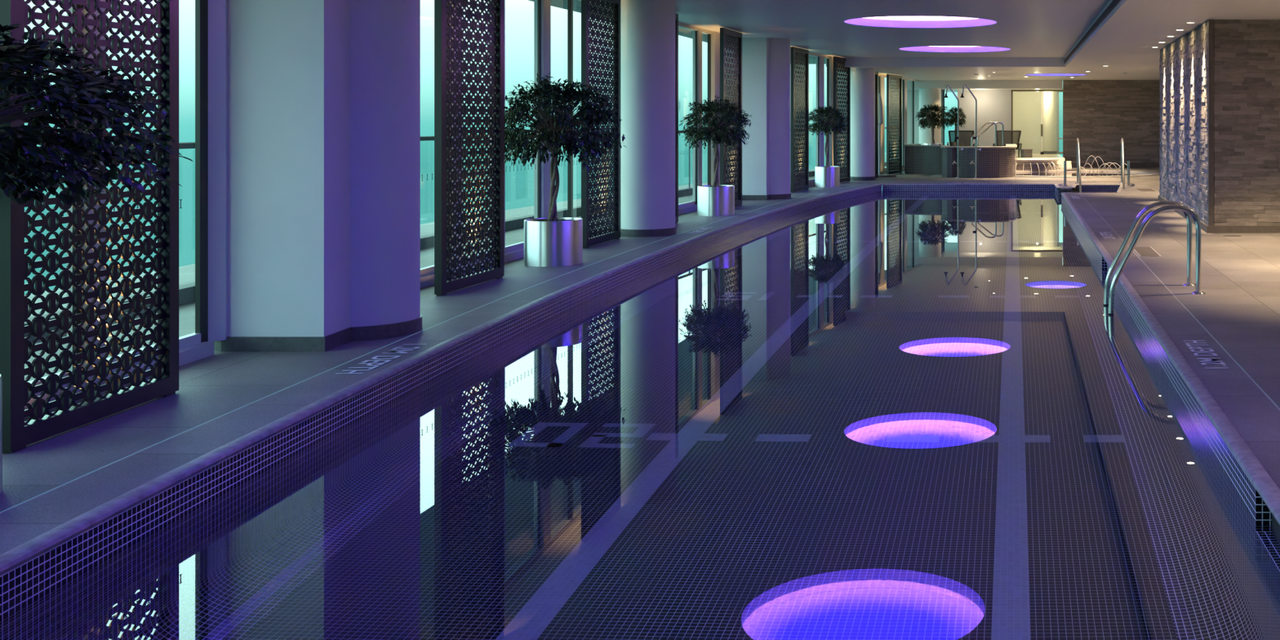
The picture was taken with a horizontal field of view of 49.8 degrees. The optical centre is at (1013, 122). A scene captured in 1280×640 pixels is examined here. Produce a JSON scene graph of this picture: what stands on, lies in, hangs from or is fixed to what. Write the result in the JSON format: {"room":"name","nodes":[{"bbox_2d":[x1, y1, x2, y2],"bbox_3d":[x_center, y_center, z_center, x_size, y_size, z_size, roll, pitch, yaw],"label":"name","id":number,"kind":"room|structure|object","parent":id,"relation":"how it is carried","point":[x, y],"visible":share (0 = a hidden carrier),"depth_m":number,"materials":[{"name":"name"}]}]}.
{"room":"spa","nodes":[
{"label":"spa","id":0,"kind":"room"},
{"bbox_2d":[350,0,420,327],"bbox_3d":[-4.130,-0.058,8.200,0.660,2.785,0.660,0,0,0],"label":"column","id":1,"kind":"structure","parent":0,"point":[385,34],"depth_m":7.98,"materials":[{"name":"white paint"}]},
{"bbox_2d":[351,314,422,341],"bbox_3d":[-4.130,1.292,8.200,0.684,0.085,0.684,0,0,0],"label":"baseboard","id":2,"kind":"structure","parent":1,"relation":"attached to","point":[408,327],"depth_m":7.98,"materials":[{"name":"stone"}]},
{"bbox_2d":[0,164,1279,555],"bbox_3d":[-0.877,1.335,20.000,13.753,0.001,46.000,0,0,0],"label":"floor","id":3,"kind":"structure","parent":0,"point":[1239,307],"depth_m":7.53,"materials":[{"name":"tile"}]},
{"bbox_2d":[0,0,178,453],"bbox_3d":[-4.105,-0.049,5.785,0.056,2.767,1.190,0,0,-4],"label":"lattice screen","id":4,"kind":"object","parent":3,"relation":"on","point":[15,224],"visible":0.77,"depth_m":5.77,"materials":[{"name":"black metal"}]},
{"bbox_2d":[0,23,192,494],"bbox_3d":[-3.913,0.460,4.559,1.550,1.751,1.575,0,0,-45],"label":"potted tree","id":5,"kind":"object","parent":3,"relation":"on","point":[30,163],"visible":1,"depth_m":4.60,"materials":[{"name":"green plant"}]},
{"bbox_2d":[227,0,350,336],"bbox_3d":[-4.385,-0.058,8.015,0.730,2.785,0.970,0,0,0],"label":"wall pier","id":6,"kind":"object","parent":3,"relation":"on","point":[289,60],"visible":0.61,"depth_m":7.53,"materials":[{"name":"white paint"}]},
{"bbox_2d":[209,327,351,351],"bbox_3d":[-4.385,1.292,8.015,0.754,0.085,0.994,0,0,0],"label":"baseboard","id":7,"kind":"object","parent":6,"relation":"attached to","point":[233,344],"visible":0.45,"depth_m":7.52,"materials":[{"name":"stone"}]},
{"bbox_2d":[335,343,426,373],"bbox_3d":[-3.558,1.332,7.300,0.145,0.001,0.920,0,0,-4],"label":"depth marking","id":8,"kind":"object","parent":3,"relation":"on","point":[395,351],"visible":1,"depth_m":7.22,"materials":[{"name":"white"}]},
{"bbox_2d":[434,0,504,295],"bbox_3d":[-4.415,-0.049,10.515,0.056,2.767,1.190,0,0,1],"label":"lattice screen","id":9,"kind":"object","parent":3,"relation":"on","point":[442,286],"visible":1,"depth_m":10.46,"materials":[{"name":"black metal"}]},
{"bbox_2d":[484,72,626,266],"bbox_3d":[-4.302,0.432,12.209,1.212,1.805,1.192,0,0,-9],"label":"potted tree","id":10,"kind":"object","parent":3,"relation":"on","point":[553,241],"visible":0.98,"depth_m":12.01,"materials":[{"name":"green plant"}]},
{"bbox_2d":[581,0,620,248],"bbox_3d":[-4.540,-0.049,14.240,0.056,2.767,1.190,0,0,0],"label":"lattice screen","id":11,"kind":"object","parent":3,"relation":"on","point":[588,240],"visible":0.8,"depth_m":14.22,"materials":[{"name":"black metal"}]},
{"bbox_2d":[0,183,1279,513],"bbox_3d":[-1.385,1.336,12.500,5.249,0.001,31.000,0,0,0],"label":"trim","id":12,"kind":"structure","parent":3,"relation":"on","point":[1244,371],"depth_m":6.90,"materials":[{"name":"grey"}]},
{"bbox_2d":[675,13,678,223],"bbox_3d":[-4.485,-0.049,16.520,0.056,2.767,1.190,0,0,1],"label":"lattice screen","id":13,"kind":"object","parent":3,"relation":"on","point":[676,15],"visible":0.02,"depth_m":17.03,"materials":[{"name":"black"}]},
{"bbox_2d":[678,95,751,216],"bbox_3d":[-4.295,0.473,18.658,1.037,1.724,1.054,0,0,-5],"label":"potted tree","id":14,"kind":"object","parent":3,"relation":"on","point":[714,200],"visible":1,"depth_m":18.43,"materials":[{"name":"green plant"}]},
{"bbox_2d":[720,27,742,206],"bbox_3d":[-4.402,-0.049,20.150,0.056,2.767,1.190,0,0,2],"label":"lattice screen","id":15,"kind":"object","parent":3,"relation":"on","point":[726,62],"visible":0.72,"depth_m":20.16,"materials":[{"name":"black"}]},
{"bbox_2d":[733,37,769,195],"bbox_3d":[-4.505,-0.058,22.555,0.590,2.785,0.790,0,0,0],"label":"wall pier","id":16,"kind":"object","parent":3,"relation":"on","point":[755,51],"visible":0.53,"depth_m":22.16,"materials":[{"name":"white paint"}]},
{"bbox_2d":[742,194,769,199],"bbox_3d":[-4.505,1.292,22.555,0.614,0.085,0.814,0,0,0],"label":"baseboard","id":17,"kind":"object","parent":16,"relation":"attached to","point":[744,197],"visible":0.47,"depth_m":22.15,"materials":[{"name":"stone"}]},
{"bbox_2d":[790,46,808,192],"bbox_3d":[-4.145,-0.049,25.050,0.056,2.767,1.190,0,0,5],"label":"lattice screen","id":18,"kind":"object","parent":3,"relation":"on","point":[795,186],"visible":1,"depth_m":25.01,"materials":[{"name":"black"}]},
{"bbox_2d":[808,104,847,186],"bbox_3d":[-3.893,0.476,26.751,0.893,1.718,0.879,0,0,5],"label":"potted tree","id":19,"kind":"object","parent":3,"relation":"on","point":[828,175],"visible":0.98,"depth_m":26.58,"materials":[{"name":"green plant"}]},
{"bbox_2d":[833,56,850,182],"bbox_3d":[-3.810,-0.049,28.675,0.056,2.767,1.190,0,0,8],"label":"lattice screen","id":20,"kind":"object","parent":3,"relation":"on","point":[846,176],"visible":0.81,"depth_m":28.73,"materials":[{"name":"black"}]},
{"bbox_2d":[875,71,878,177],"bbox_3d":[-3.420,0.057,30.700,0.057,2.557,1.190,0,0,11],"label":"lattice screen","id":21,"kind":"object","parent":3,"relation":"on","point":[876,73],"visible":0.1,"depth_m":31.20,"materials":[{"name":"black"}]},
{"bbox_2d":[878,93,896,177],"bbox_3d":[-3.170,0.307,31.620,0.600,2.055,0.600,0,0,0],"label":"window frame","id":22,"kind":"structure","parent":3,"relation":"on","point":[880,103],"depth_m":31.71,"materials":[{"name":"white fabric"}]},
{"bbox_2d":[886,74,902,174],"bbox_3d":[-3.075,0.057,33.350,0.056,2.557,1.190,0,0,12],"label":"lattice screen","id":23,"kind":"object","parent":3,"relation":"on","point":[891,126],"visible":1,"depth_m":33.31,"materials":[{"name":"black metal"}]},
{"bbox_2d":[930,173,942,177],"bbox_3d":[-1.885,1.329,32.275,0.330,0.012,1.350,0,0,0],"label":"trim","id":24,"kind":"structure","parent":3,"relation":"on","point":[936,175],"depth_m":32.33,"materials":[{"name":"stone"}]},
{"bbox_2d":[941,88,944,145],"bbox_3d":[-2.185,0.057,39.400,0.056,2.557,1.190,0,0,2],"label":"lattice screen","id":25,"kind":"object","parent":3,"relation":"on","point":[942,91],"visible":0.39,"depth_m":39.52,"materials":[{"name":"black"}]},
{"bbox_2d":[943,84,963,177],"bbox_3d":[-1.440,0.216,30.948,0.470,2.239,0.114,0,0,0],"label":"shower","id":26,"kind":"object","parent":3,"relation":"on","point":[947,86],"visible":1,"depth_m":30.93,"materials":[{"name":"silver metal"}]},
{"bbox_2d":[903,143,1017,177],"bbox_3d":[-1.400,0.965,33.623,2.970,0.740,5.155,0,0,0],"label":"tub","id":27,"kind":"object","parent":3,"relation":"on","point":[994,162],"visible":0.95,"depth_m":31.45,"materials":[{"name":"tile"}]},
{"bbox_2d":[970,121,996,146],"bbox_3d":[-0.787,0.305,33.386,0.730,0.631,0.126,0,0,-26],"label":"handrail","id":28,"kind":"object","parent":27,"relation":"on","point":[994,123],"visible":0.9,"depth_m":33.48,"materials":[{"name":"silver metal"}]},
{"bbox_2d":[977,121,1004,146],"bbox_3d":[-0.626,0.305,33.785,0.766,0.631,0.122,0,0,-25],"label":"handrail","id":29,"kind":"object","parent":27,"relation":"on","point":[1002,123],"visible":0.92,"depth_m":33.87,"materials":[{"name":"silver metal"}]},
{"bbox_2d":[960,84,981,177],"bbox_3d":[-1.030,0.217,30.898,0.510,2.236,0.114,0,0,0],"label":"shower","id":30,"kind":"object","parent":3,"relation":"on","point":[970,91],"visible":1,"depth_m":30.88,"materials":[{"name":"silver metal"}]},
{"bbox_2d":[1015,159,1062,172],"bbox_3d":[0.733,1.191,35.628,1.386,0.332,1.144,0,0,0],"label":"tub","id":31,"kind":"object","parent":3,"relation":"on","point":[1033,165],"visible":0.96,"depth_m":35.34,"materials":[{"name":"tile"}]},
{"bbox_2d":[1057,167,1071,169],"bbox_3d":[1.410,1.296,36.250,0.420,0.078,0.700,0,0,0],"label":"step","id":32,"kind":"structure","parent":3,"relation":"on","point":[1058,168],"depth_m":35.90,"materials":[{"name":"beige stone"}]},
{"bbox_2d":[1057,164,1071,167],"bbox_3d":[1.410,1.216,36.360,0.420,0.078,0.480,0,0,0],"label":"step","id":33,"kind":"structure","parent":32,"relation":"on","point":[1067,165],"depth_m":36.12,"materials":[{"name":"beige stone"}]},
{"bbox_2d":[1057,160,1071,164],"bbox_3d":[1.410,1.136,36.470,0.420,0.078,0.260,0,0,0],"label":"step","id":34,"kind":"structure","parent":33,"relation":"on","point":[1058,162],"depth_m":36.34,"materials":[{"name":"beige stone"}]},
{"bbox_2d":[1062,137,1081,192],"bbox_3d":[1.201,1.104,26.608,0.408,1.531,3.326,0,0,2],"label":"handrail","id":35,"kind":"object","parent":3,"relation":"on","point":[1078,166],"visible":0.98,"depth_m":27.08,"materials":[{"name":"silver metal"}]},
{"bbox_2d":[1098,231,1115,239],"bbox_3d":[1.100,1.332,15.200,0.135,0.001,0.900,0,0,0],"label":"depth marking","id":36,"kind":"object","parent":3,"relation":"on","point":[1099,232],"visible":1,"depth_m":15.19,"materials":[{"name":"white paint"}]},
{"bbox_2d":[1119,137,1131,188],"bbox_3d":[2.327,1.104,26.598,0.240,1.531,3.332,0,0,3],"label":"handrail","id":37,"kind":"object","parent":3,"relation":"on","point":[1122,169],"visible":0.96,"depth_m":27.08,"materials":[{"name":"silver metal"}]},
{"bbox_2d":[1134,188,1157,191],"bbox_3d":[2.600,1.333,25.400,0.360,0.003,1.000,0,0,0],"label":"floor hatch","id":38,"kind":"object","parent":3,"relation":"on","point":[1138,189],"visible":1,"depth_m":25.20,"materials":[{"name":"grey"}]},
{"bbox_2d":[1133,246,1161,257],"bbox_3d":[1.363,1.333,13.335,0.215,0.003,1.030,0,0,0],"label":"floor hatch","id":39,"kind":"object","parent":3,"relation":"on","point":[1143,251],"visible":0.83,"depth_m":13.29,"materials":[{"name":"grey"}]},
{"bbox_2d":[1103,200,1205,315],"bbox_3d":[1.114,1.522,10.325,0.761,1.756,0.620,0,0,0],"label":"pool ladder","id":40,"kind":"object","parent":3,"relation":"attached to","point":[1108,294],"visible":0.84,"depth_m":10.06,"materials":[{"name":"silver metal"}]},
{"bbox_2d":[1183,340,1228,368],"bbox_3d":[1.100,1.332,7.440,0.135,0.001,0.900,0,0,0],"label":"depth marking","id":41,"kind":"object","parent":3,"relation":"on","point":[1194,341],"visible":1,"depth_m":7.38,"materials":[{"name":"white paint"}]},
{"bbox_2d":[0,185,1279,622],"bbox_3d":[-1.108,2.031,15.226,5.492,1.338,25.609,0,0,3],"label":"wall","id":42,"kind":"structure","parent":0,"point":[37,578],"depth_m":5.93,"materials":[{"name":"tile"}]},
{"bbox_2d":[24,161,895,341],"bbox_3d":[-5.172,1.290,20.028,2.325,0.130,46.066,0,0,2],"label":"trim","id":43,"kind":"structure","parent":42,"relation":"attached to","point":[186,291],"depth_m":13.71,"materials":[{"name":"grey metal"}]},
{"bbox_2d":[0,191,1279,639],"bbox_3d":[-0.663,1.500,15.220,5.966,0.001,25.440,0,0,0],"label":"water","id":44,"kind":"object","parent":42,"relation":"in","point":[881,415],"visible":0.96,"depth_m":5.33,"materials":[{"name":"blue liquid"}]},
{"bbox_2d":[0,183,1279,575],"bbox_3d":[-0.676,1.348,15.220,6.073,0.038,25.580,0,0,0],"label":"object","id":45,"kind":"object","parent":42,"relation":"attached to","point":[1269,492],"depth_m":5.89,"materials":[{"name":"tile"}]},
{"bbox_2d":[620,0,675,229],"bbox_3d":[-4.357,-0.058,15.360,0.650,2.785,0.650,0,0,0],"label":"column","id":46,"kind":"structure","parent":0,"point":[647,27],"depth_m":15.08,"materials":[{"name":"white paint"}]},
{"bbox_2d":[620,226,676,236],"bbox_3d":[-4.357,1.292,15.360,0.674,0.085,0.674,0,0,0],"label":"baseboard","id":47,"kind":"structure","parent":46,"relation":"attached to","point":[672,231],"depth_m":15.07,"materials":[{"name":"stone"}]},
{"bbox_2d":[678,34,826,63],"bbox_3d":[-0.600,-2.025,20.000,13.800,0.150,46.600,0,0,0],"label":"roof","id":48,"kind":"structure","parent":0,"point":[811,60],"depth_m":39.44,"materials":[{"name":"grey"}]},
{"bbox_2d":[600,0,922,81],"bbox_3d":[-3.857,-1.580,19.022,2.134,0.740,44.038,0,0,1],"label":"wall header","id":49,"kind":"structure","parent":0,"point":[679,23],"depth_m":20.27,"materials":[{"name":"white paint"}]},
{"bbox_2d":[24,0,886,417],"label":"window","id":50,"kind":"structure","parent":49,"relation":"in","point":[211,15],"depth_m":7.44,"materials":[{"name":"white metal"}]},
{"bbox_2d":[420,0,598,288],"bbox_3d":[-4.876,-0.072,11.796,0.218,2.815,6.813,0,0,-2],"label":"window","id":51,"kind":"structure","parent":49,"relation":"in","point":[542,8],"depth_m":13.38,"materials":[{"name":"white metal"}]},
{"bbox_2d":[596,4,733,232],"bbox_3d":[-4.891,-0.072,18.953,0.211,2.815,6.712,0,0,1],"label":"window","id":52,"kind":"structure","parent":49,"relation":"in","point":[713,39],"depth_m":19.90,"materials":[{"name":"glass"}]},
{"bbox_2d":[528,0,826,60],"bbox_3d":[-4.537,-1.785,20.031,3.695,0.330,46.062,0,0,2],"label":"trim","id":53,"kind":"structure","parent":49,"relation":"attached to","point":[562,4],"depth_m":18.28,"materials":[{"name":"grey"}]},
{"bbox_2d":[800,53,840,186],"bbox_3d":[-4.366,-0.072,26.302,0.260,2.815,6.843,0,0,6],"label":"window","id":54,"kind":"structure","parent":49,"relation":"in","point":[820,144],"depth_m":27.82,"materials":[{"name":"clear glass"}]},
{"bbox_2d":[841,70,920,174],"bbox_3d":[-3.399,0.033,34.157,0.171,2.605,8.202,0,0,8],"label":"window","id":55,"kind":"structure","parent":49,"relation":"in","point":[881,77],"depth_m":36.07,"materials":[{"name":"clear glass"}]},
{"bbox_2d":[769,38,790,194],"bbox_3d":[-4.250,-0.058,22.660,0.660,2.785,0.660,0,0,0],"label":"column","id":56,"kind":"structure","parent":0,"point":[780,48],"depth_m":22.39,"materials":[{"name":"white paint"}]},
{"bbox_2d":[769,193,791,199],"bbox_3d":[-4.250,1.292,22.660,0.684,0.085,0.684,0,0,0],"label":"baseboard","id":57,"kind":"structure","parent":56,"relation":"attached to","point":[788,196],"depth_m":22.39,"materials":[{"name":"stone"}]},
{"bbox_2d":[850,67,875,177],"bbox_3d":[-3.490,0.048,29.850,0.570,2.575,0.570,0,0,0],"label":"column","id":58,"kind":"structure","parent":0,"point":[862,79],"depth_m":29.60,"materials":[{"name":"white paint"}]},
{"bbox_2d":[850,176,875,180],"bbox_3d":[-3.490,1.292,29.850,0.594,0.085,0.594,0,0,0],"label":"baseboard","id":59,"kind":"structure","parent":58,"relation":"attached to","point":[852,178],"depth_m":29.60,"materials":[{"name":"stone"}]},
{"bbox_2d":[675,0,1110,57],"bbox_3d":[-1.872,-1.450,12.950,6.043,0.001,31.900,0,0,0],"label":"ceiling","id":60,"kind":"structure","parent":0,"point":[1028,28],"depth_m":19.25,"materials":[{"name":"white paint"}]},
{"bbox_2d":[844,15,996,27],"bbox_3d":[-1.345,-1.598,18.700,2.540,0.304,2.540,0,0,0],"label":"light","id":61,"kind":"object","parent":60,"relation":"attached to","point":[901,21],"visible":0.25,"depth_m":19.72,"materials":[{"name":"white paint"}]},
{"bbox_2d":[899,45,1010,52],"bbox_3d":[-1.165,-1.598,25.600,2.540,0.304,2.540,0,0,0],"label":"light","id":62,"kind":"object","parent":60,"relation":"attached to","point":[929,48],"visible":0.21,"depth_m":26.59,"materials":[{"name":"white paint"}]},
{"bbox_2d":[919,88,941,145],"bbox_3d":[-2.490,0.168,38.500,0.660,2.335,0.660,0,0,0],"label":"column","id":63,"kind":"structure","parent":0,"point":[926,95],"depth_m":38.22,"materials":[{"name":"white paint"}]},
{"bbox_2d":[906,89,1011,146],"bbox_3d":[-1.730,0.010,40.075,3.340,2.020,0.150,0,0,0],"label":"wall","id":64,"kind":"structure","parent":0,"point":[993,105],"depth_m":40.00,"materials":[{"name":"white paint"}]},
{"bbox_2d":[1011,89,1062,154],"bbox_3d":[0.815,0.010,40.010,1.770,2.020,0.080,0,0,0],"label":"door frame","id":65,"kind":"structure","parent":64,"relation":"in","point":[1012,91],"depth_m":39.97,"materials":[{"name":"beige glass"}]},
{"bbox_2d":[897,153,1064,169],"bbox_3d":[-0.925,1.177,39.600,4.750,0.315,6.800,0,0,0],"label":"floor","id":66,"kind":"structure","parent":0,"point":[1035,156],"depth_m":37.75,"materials":[{"name":"beige tile"}]},
{"bbox_2d":[915,103,951,145],"bbox_3d":[-2.325,0.228,36.914,1.049,1.584,1.066,0,0,26],"label":"potted tree","id":67,"kind":"object","parent":66,"relation":"on","point":[931,118],"visible":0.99,"depth_m":36.81,"materials":[{"name":"green plant"}]},
{"bbox_2d":[945,106,966,146],"bbox_3d":[-1.743,0.256,39.330,0.715,1.528,0.727,0,0,-37],"label":"potted tree","id":68,"kind":"object","parent":66,"relation":"on","point":[953,116],"visible":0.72,"depth_m":39.24,"materials":[{"name":"green plant"}]},
{"bbox_2d":[946,130,974,146],"bbox_3d":[-1.560,0.621,37.862,0.796,0.769,1.716,0,0,-4],"label":"chair","id":69,"kind":"object","parent":66,"relation":"on","point":[965,136],"visible":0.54,"depth_m":37.19,"materials":[{"name":"black fabric"}]},
{"bbox_2d":[992,130,1021,156],"bbox_3d":[-0.235,0.621,37.860,0.796,0.769,1.716,0,0,-6],"label":"chair","id":70,"kind":"object","parent":66,"relation":"on","point":[1011,137],"visible":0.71,"depth_m":37.20,"materials":[{"name":"black plastic"}]},
{"bbox_2d":[1019,148,1033,157],"bbox_3d":[0.370,0.897,37.500,0.390,0.245,0.390,0,0,0],"label":"pedestal","id":71,"kind":"object","parent":66,"relation":"on","point":[1024,153],"visible":0.97,"depth_m":37.36,"materials":[{"name":"stone"}]},
{"bbox_2d":[1013,92,1043,153],"bbox_3d":[-0.350,0.010,42.675,2.700,2.020,0.150,0,0,0],"label":"wall","id":72,"kind":"structure","parent":0,"point":[1028,107],"depth_m":42.60,"materials":[{"name":"white paint"}]},
{"bbox_2d":[1043,91,1057,151],"bbox_3d":[1.170,0.010,41.600,0.440,2.020,0.440,0,0,0],"label":"column","id":73,"kind":"structure","parent":0,"point":[1050,98],"depth_m":41.40,"materials":[{"name":"white paint"}]},
{"bbox_2d":[1042,151,1057,154],"bbox_3d":[1.170,0.975,41.600,0.460,0.090,0.460,0,0,0],"label":"baseboard","id":74,"kind":"structure","parent":73,"relation":"attached to","point":[1045,152],"depth_m":41.39,"materials":[{"name":"stone"}]},
{"bbox_2d":[826,0,1279,92],"bbox_3d":[0.900,-1.235,20.000,10.200,0.470,46.000,0,0,0],"label":"ceiling","id":75,"kind":"structure","parent":0,"point":[1123,42],"depth_m":26.43,"materials":[{"name":"white paint"}]},
{"bbox_2d":[1025,73,1086,75],"bbox_3d":[1.100,-1.388,33.700,1.940,0.304,1.940,0,0,0],"label":"light","id":76,"kind":"object","parent":75,"relation":"attached to","point":[1035,74],"visible":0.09,"depth_m":34.42,"materials":[{"name":"white paint"}]},
{"bbox_2d":[1064,0,1120,63],"bbox_3d":[1.138,-1.350,13.925,0.020,0.088,29.850,0,0,0],"label":"ceiling vent","id":77,"kind":"object","parent":75,"relation":"in","point":[1114,2],"visible":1,"depth_m":17.93,"materials":[{"name":"black plastic"}]},
{"bbox_2d":[1014,169,1159,177],"bbox_3d":[1.500,1.340,33.500,4.560,0.050,4.560,0,0,0],"label":"trim","id":78,"kind":"structure","parent":0,"point":[1148,173],"depth_m":34.25,"materials":[{"name":"beige stone"}]},
{"bbox_2d":[1062,80,1159,163],"bbox_3d":[3.725,0.048,38.143,4.550,2.575,0.314,0,0,0],"label":"stone wall","id":79,"kind":"structure","parent":0,"point":[1100,113],"depth_m":37.99,"materials":[{"name":"brown stone"}]},
{"bbox_2d":[1071,163,1159,167],"bbox_3d":[3.725,1.265,37.995,4.550,0.140,0.050,0,0,0],"label":"baseboard","id":80,"kind":"structure","parent":79,"relation":"attached to","point":[1073,165],"depth_m":37.97,"materials":[{"name":"stone"}]},
{"bbox_2d":[1159,19,1279,226],"bbox_3d":[4.176,0.048,18.868,3.649,2.575,6.564,0,0,0],"label":"stone wall","id":81,"kind":"structure","parent":0,"point":[1220,83],"depth_m":15.60,"materials":[{"name":"brown stone"}]},
{"bbox_2d":[1158,195,1209,232],"bbox_3d":[2.420,1.292,18.860,0.035,0.085,6.582,0,0,1],"label":"baseboard","id":82,"kind":"structure","parent":81,"relation":"attached to","point":[1204,227],"depth_m":17.10,"materials":[{"name":"stone"}]},
{"bbox_2d":[1209,226,1279,232],"bbox_3d":[4.183,1.292,15.585,3.635,0.085,0.030,0,0,0],"label":"baseboard","id":83,"kind":"structure","parent":81,"relation":"attached to","point":[1212,228],"depth_m":15.57,"materials":[{"name":"stone"}]},
{"bbox_3d":[1.500,1.575,33.500,4.100,0.420,4.100,0,0,0],"label":"floor","id":84,"kind":"structure","parent":0,"visible":0},
{"bbox_2d":[1015,171,1146,176],"bbox_3d":[1.500,1.360,33.500,4.100,0.001,4.100,0,0,0],"label":"water wading","id":85,"kind":"object","parent":84,"relation":"in","point":[1043,173],"visible":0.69,"depth_m":33.76,"materials":[{"name":"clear liquid"}]},
{"bbox_2d":[1082,155,1100,172],"bbox_3d":[2.114,1.129,35.000,0.018,0.458,0.684,0,0,-41],"label":"water jet","id":86,"kind":"object","parent":85,"relation":"on","point":[1090,156],"visible":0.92,"depth_m":34.95,"materials":[{"name":"white"}]},
{"bbox_2d":[1088,156,1106,172],"bbox_3d":[2.288,1.143,35.000,0.018,0.431,0.684,0,0,-41],"label":"water jet","id":87,"kind":"object","parent":85,"relation":"on","point":[1096,157],"visible":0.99,"depth_m":34.92,"materials":[{"name":"white"}]},
{"bbox_3d":[2.230,-0.150,40.750,7.940,3.700,4.900,0,0,0],"label":"wall","id":88,"kind":"structure","parent":0,"visible":0},
{"bbox_2d":[1057,91,1062,154],"bbox_3d":[1.675,0.010,41.650,0.550,2.020,0.100,0,0,0],"label":"trim","id":89,"kind":"structure","parent":88,"relation":"attached to","point":[1058,138],"depth_m":41.59,"materials":[{"name":"white metal"}]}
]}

